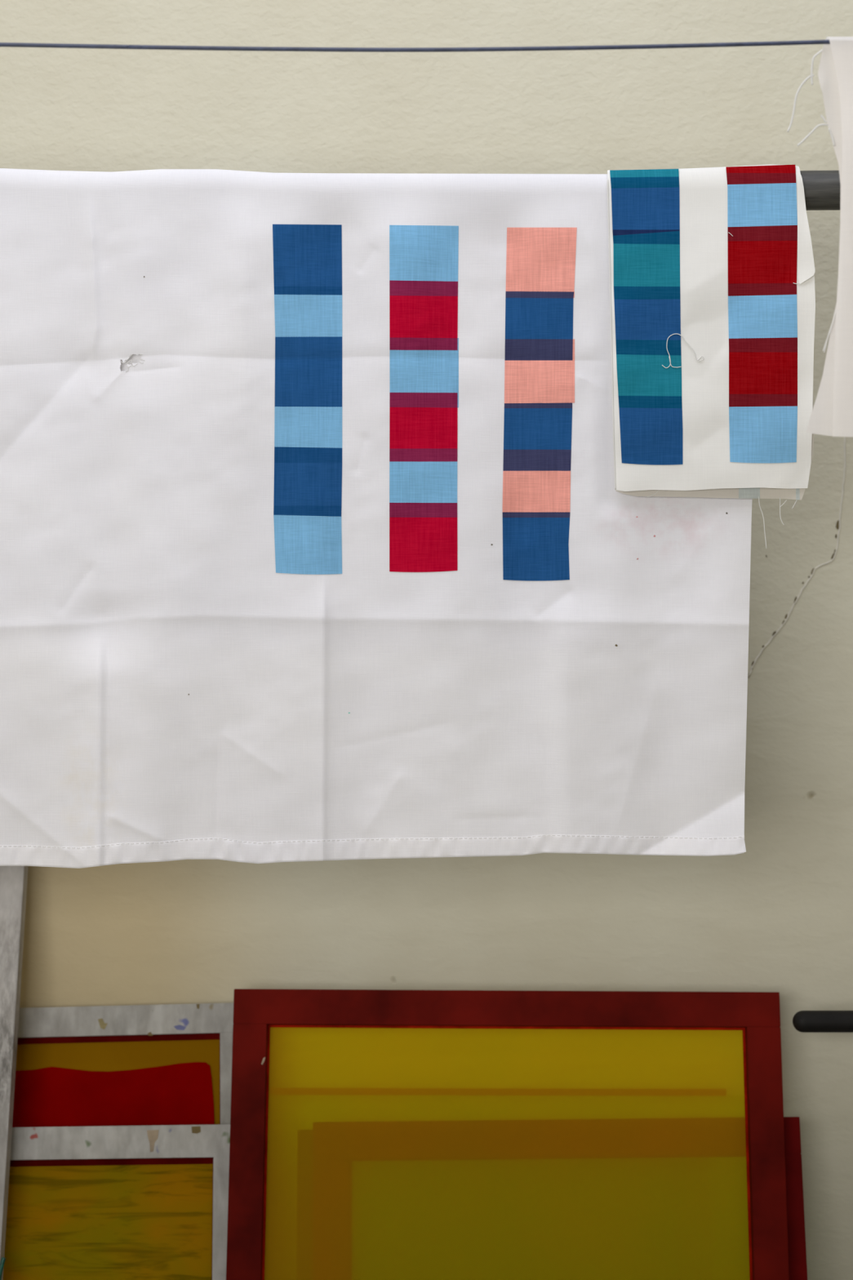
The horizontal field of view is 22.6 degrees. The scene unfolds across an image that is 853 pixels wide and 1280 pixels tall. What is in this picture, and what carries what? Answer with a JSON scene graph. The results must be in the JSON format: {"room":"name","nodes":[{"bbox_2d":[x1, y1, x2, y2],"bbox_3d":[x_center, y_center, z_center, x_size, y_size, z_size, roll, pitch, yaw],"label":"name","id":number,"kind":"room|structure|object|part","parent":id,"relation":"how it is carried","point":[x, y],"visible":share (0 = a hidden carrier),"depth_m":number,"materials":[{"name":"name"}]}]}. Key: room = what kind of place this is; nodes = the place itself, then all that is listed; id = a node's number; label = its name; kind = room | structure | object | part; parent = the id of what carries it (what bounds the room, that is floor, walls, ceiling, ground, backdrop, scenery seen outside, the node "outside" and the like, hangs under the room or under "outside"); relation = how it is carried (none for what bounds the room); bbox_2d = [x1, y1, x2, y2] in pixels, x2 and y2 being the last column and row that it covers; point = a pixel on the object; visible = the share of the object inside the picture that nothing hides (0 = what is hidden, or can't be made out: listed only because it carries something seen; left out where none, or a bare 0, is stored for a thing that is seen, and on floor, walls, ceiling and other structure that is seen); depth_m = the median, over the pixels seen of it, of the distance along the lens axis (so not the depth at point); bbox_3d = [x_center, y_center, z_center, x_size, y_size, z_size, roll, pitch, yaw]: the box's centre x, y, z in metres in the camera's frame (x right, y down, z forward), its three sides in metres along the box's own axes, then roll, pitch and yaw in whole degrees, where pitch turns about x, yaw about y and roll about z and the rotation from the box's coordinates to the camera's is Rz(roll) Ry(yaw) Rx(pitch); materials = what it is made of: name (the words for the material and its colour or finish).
{"room":"print shop","nodes":[
{"label":"print shop","id":0,"kind":"room"},
{"bbox_2d":[0,0,852,1279],"bbox_3d":[0.000,-0.050,2.674,3.500,3.100,0.151,0,0,0],"label":"wall","id":1,"kind":"structure","parent":0,"point":[776,915],"depth_m":2.60,"materials":[{"name":"paint"}]},
{"bbox_3d":[0.000,1.450,1.025,3.500,0.100,3.150,0,0,0],"label":"floor","id":2,"kind":"structure","parent":0,"visible":0},
{"bbox_2d":[0,866,27,1279],"bbox_3d":[-0.709,0.786,2.433,0.464,1.227,0.296,0,0,0],"label":"screen","id":3,"kind":"object","parent":2,"relation":"on","point":[13,879],"visible":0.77,"depth_m":2.50,"materials":[{"name":"metal"}]},
{"bbox_3d":[-0.487,0.731,2.431,0.012,0.054,0.005,1,-13,0],"label":"green cord","id":4,"kind":"part","parent":3,"relation":"part of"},
{"bbox_2d":[2,1124,230,1279],"bbox_3d":[-0.436,0.985,2.425,0.469,0.828,0.223,0,0,0],"label":"screen","id":5,"kind":"object","parent":2,"relation":"on","point":[103,1202],"visible":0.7,"depth_m":2.51,"materials":[{"name":"fabric"}]},
{"bbox_3d":[-0.442,0.595,2.522,0.457,0.038,0.020,-1,-14,0],"label":"rail","id":6,"kind":"part","parent":5,"relation":"part of","materials":[{"name":"metal"}]},
{"bbox_3d":[-0.226,0.982,2.425,0.038,0.767,0.020,-1,-14,0],"label":"rail","id":7,"kind":"part","parent":5,"relation":"part of","materials":[{"name":"metal"}]},
{"bbox_2d":[12,1003,233,1127],"bbox_3d":[-0.428,0.918,2.484,0.475,0.962,0.221,0,0,0],"label":"screen","id":8,"kind":"object","parent":2,"relation":"on","point":[167,1064],"visible":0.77,"depth_m":2.57,"materials":[{"name":"fabric"}]},
{"bbox_3d":[-0.439,0.462,2.581,0.453,0.035,0.020,-1,-12,0],"label":"rail","id":9,"kind":"part","parent":8,"relation":"part of","materials":[{"name":"metal"}]},
{"bbox_3d":[-0.220,0.913,2.484,0.036,0.898,0.020,-1,-12,0],"label":"rail","id":10,"kind":"part","parent":8,"relation":"part of","materials":[{"name":"metal"}]},
{"bbox_2d":[226,988,789,1279],"bbox_3d":[0.092,0.907,2.418,0.653,0.986,0.263,0,0,0],"label":"screen","id":11,"kind":"object","parent":2,"relation":"on","point":[757,1014],"visible":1,"depth_m":2.52,"materials":[{"name":"red paint"}]},
{"bbox_3d":[-0.211,0.905,2.418,0.040,0.925,0.020,0,-14,0],"label":"rail","id":12,"kind":"part","parent":11,"relation":"part of","materials":[{"name":"red paint"}]},
{"bbox_3d":[0.095,0.438,2.535,0.647,0.041,0.020,0,-14,0],"label":"rail","id":13,"kind":"part","parent":11,"relation":"part of","materials":[{"name":"red paint"}]},
{"bbox_3d":[0.396,0.908,2.418,0.040,0.925,0.020,0,-14,0],"label":"rail","id":14,"kind":"part","parent":11,"relation":"part of","materials":[{"name":"red paint"}]},
{"bbox_2d":[312,1116,808,1279],"bbox_3d":[0.158,0.982,2.440,0.586,0.835,0.210,0,0,0],"label":"screen","id":15,"kind":"object","parent":2,"relation":"on","point":[619,1198],"visible":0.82,"depth_m":2.52,"materials":[{"name":"yellow fabric"}]},
{"bbox_3d":[-0.109,0.985,2.440,0.042,0.761,0.020,-1,-13,0],"label":"rail","id":16,"kind":"part","parent":15,"relation":"part of","materials":[{"name":"red paint"}]},
{"bbox_3d":[0.154,0.590,2.530,0.576,0.042,0.020,-1,-13,0],"label":"rail","id":17,"kind":"part","parent":15,"relation":"part of","materials":[{"name":"red paint"}]},
{"bbox_3d":[0.425,0.979,2.440,0.042,0.761,0.020,-1,-13,0],"label":"rail","id":18,"kind":"part","parent":15,"relation":"part of","materials":[{"name":"red paint"}]},
{"bbox_3d":[-1.675,-0.050,1.125,0.150,3.100,2.950,0,0,0],"label":"wall","id":19,"kind":"structure","parent":0,"visible":0},
{"bbox_2d":[0,40,830,52],"bbox_3d":[0.000,-0.558,1.950,3.200,0.042,0.004,0,0,0],"label":"drying line","id":20,"kind":"object","parent":19,"relation":"attached to","point":[805,42],"visible":1,"depth_m":1.95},
{"bbox_2d":[786,36,852,436],"bbox_3d":[0.476,-0.368,1.953,0.289,0.367,0.032,0,0,0],"label":"cloth","id":21,"kind":"object","parent":20,"relation":"hanging from","point":[832,415],"visible":1,"depth_m":1.94,"materials":[{"name":"white fabric"}]},
{"bbox_2d":[800,170,840,210],"bbox_3d":[0.000,-0.473,2.250,3.200,0.049,0.041,0,0,0],"label":"pole","id":22,"kind":"object","parent":19,"relation":"attached to","point":[822,188],"visible":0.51,"depth_m":2.23,"materials":[{"name":"grey metal"}]},
{"bbox_2d":[0,168,752,868],"bbox_3d":[-0.169,-0.130,2.242,1.023,0.736,0.063,0,0,0],"label":"cloth","id":23,"kind":"object","parent":22,"relation":"hanging from","point":[318,542],"visible":0.99,"depth_m":2.23,"materials":[{"name":"white fabric"}]},
{"bbox_2d":[607,164,815,548],"bbox_3d":[0.296,-0.298,2.251,0.218,0.406,0.087,0,0,0],"label":"swatch","id":24,"kind":"object","parent":22,"relation":"hanging from","point":[713,291],"visible":0.98,"depth_m":2.22,"materials":[{"name":"beige fabric"}]},
{"bbox_3d":[0.298,-0.248,2.222,0.211,0.204,0.006,0,0,0],"label":"panel","id":25,"kind":"part","parent":24,"relation":"part of","materials":[{"name":"beige fabric"}]},
{"bbox_3d":[1.675,-0.050,1.125,0.150,3.100,2.950,0,0,0],"label":"wall","id":26,"kind":"structure","parent":0,"visible":0},
{"bbox_2d":[792,1010,852,1032],"bbox_3d":[1.015,0.447,2.500,1.171,0.025,0.025,0,0,0],"label":"bar","id":27,"kind":"object","parent":26,"relation":"attached to","point":[804,1021],"visible":1,"depth_m":2.49,"materials":[{"name":"black metal"}]}
]}

